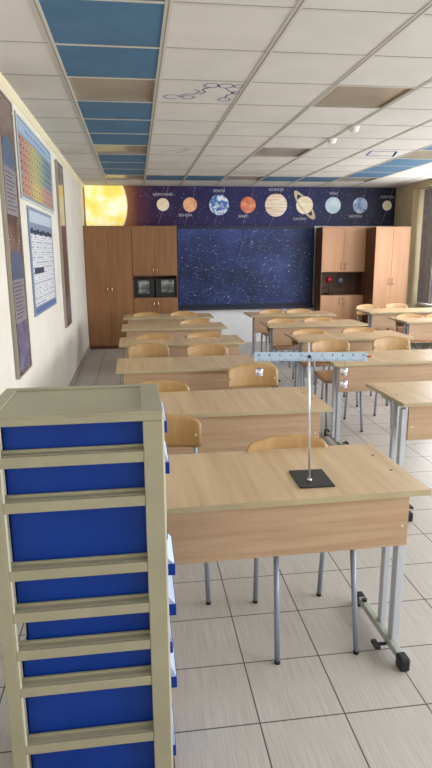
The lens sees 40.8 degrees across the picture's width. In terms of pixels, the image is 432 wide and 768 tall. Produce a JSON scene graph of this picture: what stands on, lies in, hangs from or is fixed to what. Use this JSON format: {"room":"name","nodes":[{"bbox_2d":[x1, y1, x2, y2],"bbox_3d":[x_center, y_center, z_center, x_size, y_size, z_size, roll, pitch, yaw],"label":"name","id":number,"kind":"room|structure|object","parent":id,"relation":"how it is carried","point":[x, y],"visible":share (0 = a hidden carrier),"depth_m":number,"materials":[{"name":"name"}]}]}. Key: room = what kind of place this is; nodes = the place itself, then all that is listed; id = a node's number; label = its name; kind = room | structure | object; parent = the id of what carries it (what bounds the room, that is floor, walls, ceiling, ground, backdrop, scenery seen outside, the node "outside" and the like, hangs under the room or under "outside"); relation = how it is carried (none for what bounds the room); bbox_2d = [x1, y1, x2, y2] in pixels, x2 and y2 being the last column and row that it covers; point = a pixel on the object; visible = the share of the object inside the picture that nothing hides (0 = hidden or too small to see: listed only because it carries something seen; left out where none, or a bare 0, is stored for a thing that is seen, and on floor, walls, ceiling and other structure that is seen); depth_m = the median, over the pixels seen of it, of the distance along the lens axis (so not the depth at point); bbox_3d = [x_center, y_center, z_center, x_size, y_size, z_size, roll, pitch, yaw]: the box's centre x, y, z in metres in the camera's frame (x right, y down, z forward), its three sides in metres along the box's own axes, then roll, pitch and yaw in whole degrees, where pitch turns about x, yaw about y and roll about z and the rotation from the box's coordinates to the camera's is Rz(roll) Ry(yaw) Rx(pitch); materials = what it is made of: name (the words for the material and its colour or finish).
{"room":"science classroom","nodes":[
{"label":"science classroom","id":0,"kind":"room"},
{"bbox_2d":[0,87,88,494],"bbox_3d":[-1.398,-0.629,3.703,0.120,2.790,13.010,-2,13,-7],"label":"wall","id":1,"kind":"structure","parent":0,"point":[57,351],"depth_m":5.82,"materials":[{"name":"white paint"}]},
{"bbox_2d":[0,89,31,379],"bbox_3d":[-1.363,-0.972,3.925,0.026,1.824,0.484,-2,13,-7],"label":"wall poster","id":2,"kind":"object","parent":1,"relation":"attached to","point":[9,188],"visible":1,"depth_m":3.88,"materials":[{"name":"paper"}]},
{"bbox_2d":[14,110,54,213],"bbox_3d":[-1.556,-1.858,5.080,0.008,0.600,1.790,-2,13,-7],"label":"poster","id":3,"kind":"object","parent":1,"relation":"attached to","point":[34,158],"visible":1,"depth_m":4.84,"materials":[{"name":"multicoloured paper"}]},
{"bbox_2d":[26,205,56,316],"bbox_3d":[-1.547,-1.103,5.220,0.007,0.865,1.310,-2,13,-7],"label":"poster","id":4,"kind":"object","parent":1,"relation":"attached to","point":[39,223],"visible":1,"depth_m":5.08,"materials":[{"name":"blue paper"}]},
{"bbox_2d":[0,72,83,187],"bbox_3d":[-1.322,-1.860,3.384,0.035,0.050,12.910,-2,13,-7],"label":"trim","id":5,"kind":"structure","parent":1,"relation":"attached to","point":[6,87],"depth_m":4.83,"materials":[{"name":"beige wood"}]},
{"bbox_2d":[6,344,89,526],"bbox_3d":[-1.316,0.698,3.962,0.014,0.085,12.910,-2,13,-7],"label":"baseboard","id":6,"kind":"structure","parent":1,"relation":"attached to","point":[79,368],"depth_m":7.78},
{"bbox_2d":[54,159,71,327],"bbox_3d":[-1.746,-1.578,6.678,0.026,1.814,0.534,-2,13,-7],"label":"banner","id":7,"kind":"object","parent":1,"relation":"attached to","point":[58,167],"visible":1,"depth_m":6.61,"materials":[{"name":"beige"}]},
{"bbox_2d":[0,0,431,187],"bbox_3d":[1.365,-1.979,3.732,5.460,0.006,12.910,-2,13,-7],"label":"ceiling grid","id":8,"kind":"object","parent":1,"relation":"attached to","point":[168,6],"depth_m":3.98,"materials":[{"name":"grey metal"}]},
{"bbox_2d":[0,0,431,187],"bbox_3d":[1.357,-2.021,3.791,5.462,0.050,12.776,-2,13,-7],"label":"ceiling","id":9,"kind":"structure","parent":0,"point":[68,21],"depth_m":3.79,"materials":[{"name":"tile"}]},
{"bbox_2d":[68,77,155,101],"bbox_3d":[-0.709,-2.060,4.024,0.596,0.050,0.600,-2,13,-7],"label":"ceiling light","id":10,"kind":"object","parent":9,"relation":"attached to","point":[83,88],"visible":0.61,"depth_m":4.05,"materials":[{"name":"beige plastic"}]},
{"bbox_2d":[94,145,147,153],"bbox_3d":[-1.033,-2.583,6.343,0.596,0.050,0.600,-2,13,-7],"label":"ceiling light","id":11,"kind":"object","parent":9,"relation":"attached to","point":[100,149],"visible":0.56,"depth_m":6.40,"materials":[{"name":"beige plastic"}]},
{"bbox_2d":[105,175,143,179],"bbox_3d":[-1.357,-3.107,8.663,0.596,0.050,0.600,-2,13,-7],"label":"ceiling light","id":12,"kind":"object","parent":9,"relation":"attached to","point":[108,177],"visible":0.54,"depth_m":8.78,"materials":[{"name":"beige plastic"}]},
{"bbox_2d":[163,83,243,100],"bbox_3d":[-0.094,-2.052,4.088,0.548,0.001,0.460,-2,13,-7],"label":"drawing","id":13,"kind":"object","parent":9,"relation":"attached to","point":[207,83],"visible":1,"depth_m":4.07,"materials":[{"name":"blue"}]},
{"bbox_2d":[223,176,262,180],"bbox_3d":[0.413,-3.171,8.896,0.596,0.050,0.600,-2,13,-7],"label":"ceiling light","id":14,"kind":"object","parent":9,"relation":"attached to","point":[229,178],"visible":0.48,"depth_m":8.99,"materials":[{"name":"grey plastic"}]},
{"bbox_2d":[253,148,310,156],"bbox_3d":[0.737,-2.647,6.576,0.596,0.050,0.600,-2,13,-7],"label":"ceiling light","id":15,"kind":"object","parent":9,"relation":"attached to","point":[280,152],"visible":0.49,"depth_m":6.65,"materials":[{"name":"beige plastic"}]},
{"bbox_2d":[327,138,336,143],"bbox_3d":[1.155,-2.418,5.792,0.100,0.048,0.100,-2,13,-7],"label":"ceiling detector","id":16,"kind":"object","parent":9,"relation":"attached to","point":[330,140],"visible":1,"depth_m":5.76,"materials":[{"name":"white plastic"}]},
{"bbox_2d":[349,126,359,132],"bbox_3d":[1.246,-2.295,5.243,0.100,0.048,0.100,-2,13,-7],"label":"ceiling detector","id":17,"kind":"object","parent":9,"relation":"attached to","point":[353,129],"visible":1,"depth_m":5.21,"materials":[{"name":"white plastic"}]},
{"bbox_2d":[333,177,376,181],"bbox_3d":[2.184,-3.235,9.128,0.596,0.050,0.600,-2,13,-7],"label":"ceiling light","id":18,"kind":"object","parent":9,"relation":"attached to","point":[345,179],"visible":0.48,"depth_m":9.21,"materials":[{"name":"white plastic"}]},
{"bbox_2d":[336,177,372,180],"bbox_3d":[2.184,-3.226,9.130,0.536,0.008,0.540,-2,13,-7],"label":"diffuser","id":19,"kind":"object","parent":18,"relation":"attached to","point":[345,178],"depth_m":9.20,"materials":[{"name":"white plastic"}]},
{"bbox_2d":[314,86,412,107],"bbox_3d":[1.061,-2.124,4.256,0.596,0.050,0.600,-2,13,-7],"label":"ceiling light","id":20,"kind":"object","parent":9,"relation":"attached to","point":[340,96],"visible":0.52,"depth_m":4.28,"materials":[{"name":"beige plastic"}]},
{"bbox_2d":[365,151,396,156],"bbox_3d":[1.928,-2.666,6.744,0.440,0.001,0.394,-2,13,-7],"label":"drawing","id":21,"kind":"object","parent":9,"relation":"attached to","point":[394,154],"visible":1,"depth_m":6.56,"materials":[{"name":"blue"}]},
{"bbox_2d":[400,151,431,158],"bbox_3d":[2.508,-2.712,6.809,0.596,0.050,0.600,-2,13,-7],"label":"ceiling light","id":22,"kind":"object","parent":9,"relation":"attached to","point":[418,154],"visible":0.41,"depth_m":6.93,"materials":[{"name":"beige plastic"}]},
{"bbox_2d":[0,341,431,767],"bbox_3d":[1.521,0.686,4.356,5.940,0.100,13.110,-2,13,-7],"label":"floor","id":23,"kind":"structure","parent":0,"point":[325,705],"depth_m":2.36,"materials":[{"name":"tile"}]},
{"bbox_2d":[0,383,176,767],"bbox_3d":[-0.368,0.623,1.758,0.482,1.194,0.330,-2,13,-7],"label":"drawer cabinet","id":24,"kind":"object","parent":23,"relation":"on","point":[92,568],"visible":1,"depth_m":1.60,"materials":[{"name":"beige plastic"}]},
{"bbox_2d":[83,226,133,349],"bbox_3d":[-1.786,-1.619,9.822,0.765,2.020,0.440,-2,13,-7],"label":"tall cabinet","id":25,"kind":"object","parent":23,"relation":"on","point":[107,249],"visible":0.88,"depth_m":9.62,"materials":[{"name":"brown wood"}]},
{"bbox_2d":[132,312,159,316],"bbox_3d":[-0.950,-0.580,8.027,0.384,0.778,0.530,-2,13,-7],"label":"chair","id":26,"kind":"object","parent":23,"relation":"on","point":[140,313],"visible":0.21,"depth_m":8.18,"materials":[{"name":"grey paint"}]},
{"bbox_2d":[127,343,168,357],"bbox_3d":[-0.593,0.053,5.219,0.384,0.778,0.530,-2,13,-7],"label":"chair","id":27,"kind":"object","parent":23,"relation":"on","point":[142,350],"visible":0.38,"depth_m":5.38,"materials":[{"name":"grey paint"}]},
{"bbox_2d":[135,333,171,339],"bbox_3d":[-0.617,-0.088,5.846,0.384,0.778,0.530,-2,13,-6],"label":"chair","id":28,"kind":"object","parent":23,"relation":"on","point":[151,335],"visible":0.16,"depth_m":6.00,"materials":[{"name":"grey paint"}]},
{"bbox_2d":[131,226,177,313],"bbox_3d":[-1.036,-1.646,9.921,0.740,2.020,0.440,-2,13,-7],"label":"tall cabinet","id":29,"kind":"object","parent":23,"relation":"on","point":[154,248],"visible":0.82,"depth_m":9.64,"materials":[{"name":"brown wood"}]},
{"bbox_2d":[135,279,153,296],"bbox_3d":[-1.203,-1.618,9.786,0.320,0.303,0.033,-2,13,-7],"label":"framed picture","id":30,"kind":"object","parent":29,"relation":"on","point":[143,287],"visible":1,"depth_m":9.77,"materials":[{"name":"black plastic"}]},
{"bbox_2d":[138,280,148,293],"bbox_3d":[-1.211,-1.629,9.766,0.180,0.215,0.003,-2,13,-7],"label":"print","id":31,"kind":"object","parent":30,"relation":"attached to","point":[143,285],"depth_m":9.76},
{"bbox_2d":[135,296,176,297],"bbox_3d":[-1.037,-1.495,9.977,0.704,0.018,0.378,-2,13,-7],"label":"shelf","id":32,"kind":"object","parent":29,"relation":"attached to","point":[154,296],"depth_m":9.80,"materials":[{"name":"brown wood"}]},
{"bbox_2d":[155,278,175,296],"bbox_3d":[-0.849,-1.630,9.832,0.345,0.303,0.033,-2,13,-7],"label":"framed picture","id":33,"kind":"object","parent":29,"relation":"on","point":[164,287],"visible":1,"depth_m":9.82,"materials":[{"name":"black plastic"}]},
{"bbox_2d":[161,280,173,291],"bbox_3d":[-0.815,-1.654,9.816,0.210,0.205,0.003,-2,13,-7],"label":"print","id":34,"kind":"object","parent":33,"relation":"attached to","point":[166,285],"depth_m":9.81},
{"bbox_2d":[138,380,192,453],"bbox_3d":[-0.334,0.408,3.649,0.384,0.778,0.530,-2,13,-7],"label":"chair","id":35,"kind":"object","parent":23,"relation":"on","point":[163,385],"visible":0.07,"depth_m":3.81,"materials":[{"name":"grey paint"}]},
{"bbox_2d":[123,313,213,323],"bbox_3d":[-0.671,-0.609,8.275,1.245,0.721,0.627,-2,13,-7],"label":"school desk","id":36,"kind":"object","parent":23,"relation":"on","point":[163,318],"visible":0.34,"depth_m":8.02,"materials":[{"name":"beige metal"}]},
{"bbox_2d":[121,322,226,336],"bbox_3d":[-0.514,-0.356,7.154,1.245,0.721,0.627,-2,13,-7],"label":"school desk","id":37,"kind":"object","parent":23,"relation":"on","point":[172,329],"visible":0.34,"depth_m":6.92,"materials":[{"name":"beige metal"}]},
{"bbox_2d":[119,335,245,357],"bbox_3d":[-0.352,-0.095,5.994,1.245,0.721,0.627,-2,13,-7],"label":"school desk","id":38,"kind":"object","parent":23,"relation":"on","point":[177,346],"visible":0.35,"depth_m":5.81,"materials":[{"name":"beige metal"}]},
{"bbox_2d":[170,311,196,315],"bbox_3d":[-0.435,-0.608,8.134,0.384,0.778,0.530,-2,13,-7],"label":"chair","id":39,"kind":"object","parent":23,"relation":"on","point":[177,312],"visible":0.11,"depth_m":8.29,"materials":[{"name":"grey paint"}]},
{"bbox_2d":[164,414,210,604],"bbox_3d":[-0.235,0.591,2.835,0.384,0.778,0.530,-2,13,-7],"label":"chair","id":40,"kind":"object","parent":23,"relation":"on","point":[182,431],"visible":0.27,"depth_m":3.00,"materials":[{"name":"brown wood"}]},
{"bbox_2d":[179,318,208,323],"bbox_3d":[-0.232,-0.392,7.176,0.384,0.778,0.530,-3,13,-10],"label":"chair","id":41,"kind":"object","parent":23,"relation":"on","point":[194,320],"visible":0.14,"depth_m":7.33,"materials":[{"name":"grey paint"}]},
{"bbox_2d":[115,355,276,390],"bbox_3d":[-0.172,0.180,4.777,1.245,0.721,0.627,-2,13,-7],"label":"school desk","id":42,"kind":"object","parent":23,"relation":"on","point":[200,373],"visible":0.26,"depth_m":4.55,"materials":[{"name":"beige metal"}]},
{"bbox_2d":[186,331,221,337],"bbox_3d":[-0.092,-0.119,5.964,0.384,0.778,0.530,-2,13,-7],"label":"chair","id":43,"kind":"object","parent":23,"relation":"on","point":[203,333],"visible":0.16,"depth_m":6.12,"materials":[{"name":"grey paint"}]},
{"bbox_2d":[186,343,227,356],"bbox_3d":[-0.053,0.058,5.182,0.384,0.778,0.530,-2,13,-7],"label":"chair","id":44,"kind":"object","parent":23,"relation":"on","point":[202,349],"visible":0.37,"depth_m":5.34,"materials":[{"name":"grey paint"}]},
{"bbox_2d":[159,387,332,454],"bbox_3d":[0.020,0.457,3.548,1.245,0.721,0.627,-2,13,-7],"label":"school desk","id":45,"kind":"object","parent":23,"relation":"on","point":[230,419],"visible":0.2,"depth_m":3.34,"materials":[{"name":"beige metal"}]},
{"bbox_2d":[227,364,278,388],"bbox_3d":[0.304,0.284,4.176,0.384,0.778,0.530,-2,13,-7],"label":"chair","id":46,"kind":"object","parent":23,"relation":"on","point":[244,375],"visible":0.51,"depth_m":4.33,"materials":[{"name":"grey paint"}]},
{"bbox_2d":[259,309,289,367],"bbox_3d":[0.838,-0.663,8.340,0.384,0.778,0.530,-2,13,-7],"label":"chair","id":47,"kind":"object","parent":23,"relation":"on","point":[265,310],"visible":0.27,"depth_m":8.48,"materials":[{"name":"grey paint"}]},
{"bbox_2d":[266,318,297,386],"bbox_3d":[0.856,-0.405,7.201,0.384,0.778,0.530,-2,13,-7],"label":"chair","id":48,"kind":"object","parent":23,"relation":"on","point":[274,320],"visible":0.43,"depth_m":7.33,"materials":[{"name":"grey paint"}]},
{"bbox_2d":[244,311,336,354],"bbox_3d":[1.073,-0.672,8.504,1.245,0.721,0.627,-2,13,-7],"label":"school desk","id":49,"kind":"object","parent":23,"relation":"on","point":[257,327],"visible":0.38,"depth_m":8.26,"materials":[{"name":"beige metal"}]},
{"bbox_2d":[165,443,431,671],"bbox_3d":[0.156,0.719,2.391,1.245,0.721,0.627,-2,13,-9],"label":"school desk","id":50,"kind":"object","parent":23,"relation":"on","point":[231,505],"visible":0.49,"depth_m":2.20,"materials":[{"name":"brown wood"}]},
{"bbox_2d":[250,342,371,488],"bbox_3d":[0.351,0.109,2.218,0.464,0.545,0.178,-2,13,-7],"label":"stand","id":51,"kind":"object","parent":50,"relation":"on","point":[310,478],"visible":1,"depth_m":2.17,"materials":[{"name":"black metal"}]},
{"bbox_2d":[256,361,262,376],"bbox_3d":[0.158,-0.059,2.131,0.027,0.060,0.027,-2,13,-7],"label":"weight","id":52,"kind":"object","parent":51,"relation":"hanging from","point":[259,371],"visible":1,"depth_m":2.12,"materials":[{"name":"silver metal"}]},
{"bbox_2d":[340,361,347,375],"bbox_3d":[0.479,-0.062,2.175,0.027,0.058,0.027,-2,13,-7],"label":"weight","id":53,"kind":"object","parent":51,"relation":"hanging from","point":[343,370],"visible":1,"depth_m":2.17,"materials":[{"name":"silver metal"}]},
{"bbox_2d":[340,379,346,388],"bbox_3d":[0.481,-0.011,2.187,0.027,0.052,0.027,-2,13,-7],"label":"weight","id":54,"kind":"object","parent":53,"relation":"hanging from","point":[343,383],"visible":1,"depth_m":2.18,"materials":[{"name":"silver metal"}]},
{"bbox_2d":[245,434,358,664],"bbox_3d":[0.360,0.666,2.490,0.384,0.778,0.530,-3,13,-9],"label":"chair","id":55,"kind":"object","parent":23,"relation":"on","point":[285,440],"visible":0.25,"depth_m":2.60,"materials":[{"name":"grey paint"}]},
{"bbox_2d":[286,308,317,366],"bbox_3d":[1.244,-0.678,8.394,0.384,0.778,0.530,-2,13,-7],"label":"chair","id":56,"kind":"object","parent":23,"relation":"on","point":[296,309],"visible":0.13,"depth_m":8.55,"materials":[{"name":"grey paint"}]},
{"bbox_2d":[291,328,331,398],"bbox_3d":[1.036,-0.171,6.162,0.384,0.778,0.530,-2,13,-7],"label":"chair","id":57,"kind":"object","parent":23,"relation":"on","point":[305,330],"visible":0.38,"depth_m":6.29,"materials":[{"name":"grey paint"}]},
{"bbox_2d":[259,319,367,381],"bbox_3d":[1.223,-0.415,7.362,1.245,0.721,0.627,-2,13,-7],"label":"school desk","id":58,"kind":"object","parent":23,"relation":"on","point":[277,330],"visible":0.35,"depth_m":7.11,"materials":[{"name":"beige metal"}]},
{"bbox_2d":[303,316,331,384],"bbox_3d":[1.334,-0.433,7.313,0.384,0.778,0.530,-2,13,-7],"label":"chair","id":59,"kind":"object","parent":23,"relation":"on","point":[317,318],"visible":0.16,"depth_m":7.47,"materials":[{"name":"grey paint"}]},
{"bbox_2d":[310,339,362,431],"bbox_3d":[1.118,0.003,5.395,0.384,0.778,0.530,-2,13,-7],"label":"chair","id":60,"kind":"object","parent":23,"relation":"on","point":[323,345],"visible":0.53,"depth_m":5.52,"materials":[{"name":"grey paint"}]},
{"bbox_2d":[314,227,366,321],"bbox_3d":[2.168,-1.727,10.232,0.775,2.000,0.412,-2,13,-7],"label":"tall cabinet","id":61,"kind":"object","parent":23,"relation":"on","point":[339,251],"visible":0.85,"depth_m":10.04,"materials":[{"name":"brown wood"}]},
{"bbox_2d":[322,277,342,294],"bbox_3d":[2.030,-1.725,10.158,0.377,0.307,0.170,-2,13,-7],"label":"model","id":62,"kind":"object","parent":61,"relation":"on","point":[328,279],"visible":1,"depth_m":10.12},
{"bbox_2d":[321,293,361,295],"bbox_3d":[2.166,-1.586,10.285,0.739,0.018,0.350,-2,13,-7],"label":"shelf","id":63,"kind":"object","parent":61,"relation":"attached to","point":[334,294],"depth_m":10.14,"materials":[{"name":"brown wood"}]},
{"bbox_2d":[284,330,414,386],"bbox_3d":[1.416,-0.168,6.266,1.245,0.721,0.627,-2,13,-7],"label":"school desk","id":64,"kind":"object","parent":23,"relation":"on","point":[358,341],"visible":0.29,"depth_m":6.04,"materials":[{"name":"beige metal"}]},
{"bbox_2d":[342,326,387,406],"bbox_3d":[1.609,-0.203,6.286,0.384,0.778,0.530,-2,13,-7],"label":"chair","id":65,"kind":"object","parent":23,"relation":"on","point":[358,328],"visible":0.2,"depth_m":6.44,"materials":[{"name":"grey paint"}]},
{"bbox_2d":[356,304,387,330],"bbox_3d":[2.427,-0.830,9.032,0.384,0.778,0.530,-3,13,-10],"label":"chair","id":66,"kind":"object","parent":23,"relation":"on","point":[363,306],"visible":0.22,"depth_m":9.18,"materials":[{"name":"grey paint"}]},
{"bbox_2d":[324,349,431,444],"bbox_3d":[1.526,0.116,5.010,1.245,0.721,0.627,-2,13,-7],"label":"school desk","id":67,"kind":"object","parent":23,"relation":"on","point":[384,366],"visible":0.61,"depth_m":4.76,"materials":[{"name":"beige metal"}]},
{"bbox_2d":[362,227,410,332],"bbox_3d":[2.895,-1.679,10.034,0.600,1.985,0.612,-2,13,-7],"label":"tall cabinet","id":68,"kind":"object","parent":23,"relation":"on","point":[387,248],"visible":0.59,"depth_m":9.72,"materials":[{"name":"brown wood"}]},
{"bbox_2d":[372,336,409,427],"bbox_3d":[1.744,-0.034,5.536,0.384,0.778,0.530,-2,13,-7],"label":"chair","id":69,"kind":"object","parent":23,"relation":"on","point":[387,342],"visible":0.4,"depth_m":5.70,"materials":[{"name":"grey paint"}]},
{"bbox_2d":[356,308,431,328],"bbox_3d":[2.828,-0.767,8.873,1.245,0.721,0.627,-2,13,-7],"label":"school desk","id":70,"kind":"object","parent":23,"relation":"on","point":[379,317],"visible":0.38,"depth_m":8.60,"materials":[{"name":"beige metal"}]},
{"bbox_2d":[366,381,431,521],"bbox_3d":[1.679,0.388,3.805,1.245,0.721,0.627,-2,13,-9],"label":"school desk","id":71,"kind":"object","parent":23,"relation":"on","point":[414,395],"visible":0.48,"depth_m":3.53,"materials":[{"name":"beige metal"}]},
{"bbox_2d":[385,303,416,348],"bbox_3d":[2.921,-0.866,9.175,0.384,0.778,0.530,-2,13,-7],"label":"chair","id":72,"kind":"object","parent":23,"relation":"on","point":[392,305],"visible":0.19,"depth_m":9.33,"materials":[{"name":"grey paint"}]},
{"bbox_2d":[388,316,431,340],"bbox_3d":[2.994,-0.508,7.723,1.245,0.721,0.627,-2,13,-7],"label":"school desk","id":73,"kind":"object","parent":23,"relation":"on","point":[419,328],"visible":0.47,"depth_m":7.44,"materials":[{"name":"beige wood"}]},
{"bbox_2d":[395,313,431,349],"bbox_3d":[2.612,-0.513,7.629,0.384,0.778,0.530,-2,13,-7],"label":"chair","id":74,"kind":"object","parent":23,"relation":"on","point":[405,315],"visible":0.38,"depth_m":7.76,"materials":[{"name":"grey paint"}]},
{"bbox_2d":[425,313,431,348],"bbox_3d":[3.030,-0.526,7.674,0.384,0.778,0.530,-2,13,-7],"label":"chair","id":75,"kind":"object","parent":23,"relation":"on","point":[428,315],"visible":0.17,"depth_m":7.79,"materials":[{"name":"grey paint"}]},
{"bbox_2d":[83,185,393,344],"bbox_3d":[0.683,-2.147,10.340,5.840,2.790,0.120,-2,13,-7],"label":"wall","id":76,"kind":"structure","parent":0,"point":[237,323],"depth_m":10.46,"materials":[{"name":"paint"}]},
{"bbox_2d":[83,185,395,225],"bbox_3d":[0.498,-3.067,10.032,5.450,0.654,0.020,-2,13,-7],"label":"mural","id":77,"kind":"object","parent":76,"relation":"attached to","point":[104,205],"visible":1,"depth_m":10.01,"materials":[{"name":"blue"}]},
{"bbox_2d":[176,226,314,310],"bbox_3d":[0.525,-2.039,10.222,2.450,1.435,0.108,-2,13,-7],"label":"board","id":78,"kind":"object","parent":76,"relation":"attached to","point":[219,267],"visible":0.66,"depth_m":10.22,"materials":[{"name":"blue"}]},
{"bbox_2d":[420,306,431,346],"bbox_3d":[4.455,-0.830,4.423,0.200,2.790,12.910,-2,13,-7],"label":"wall","id":79,"kind":"structure","parent":0,"point":[426,344],"depth_m":9.99,"materials":[{"name":"paint"}]},
{"bbox_2d":[394,183,424,307],"bbox_3d":[3.393,-2.106,10.308,0.280,2.690,0.690,-2,13,-7],"label":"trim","id":80,"kind":"structure","parent":79,"relation":"attached to","point":[409,201],"depth_m":9.94,"materials":[{"name":"paint"}]},
{"bbox_2d":[414,179,431,188],"bbox_3d":[4.256,-1.966,3.782,0.280,0.090,12.220,-2,13,-7],"label":"trim","id":81,"kind":"structure","parent":79,"relation":"attached to","point":[427,183],"depth_m":9.38,"materials":[{"name":"paint"}]},
{"bbox_2d":[417,302,431,307],"bbox_3d":[4.370,-0.068,4.206,0.120,0.040,12.180,-2,13,-7],"label":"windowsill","id":82,"kind":"structure","parent":79,"relation":"attached to","point":[418,303],"depth_m":9.82,"materials":[{"name":"white"}]},
{"bbox_2d":[417,187,431,303],"bbox_3d":[3.833,-1.727,7.160,0.082,1.858,5.560,-2,13,-7],"label":"window curtain","id":83,"kind":"object","parent":79,"relation":"hanging from","point":[424,295],"visible":1,"depth_m":9.59,"materials":[{"name":"white fabric"}]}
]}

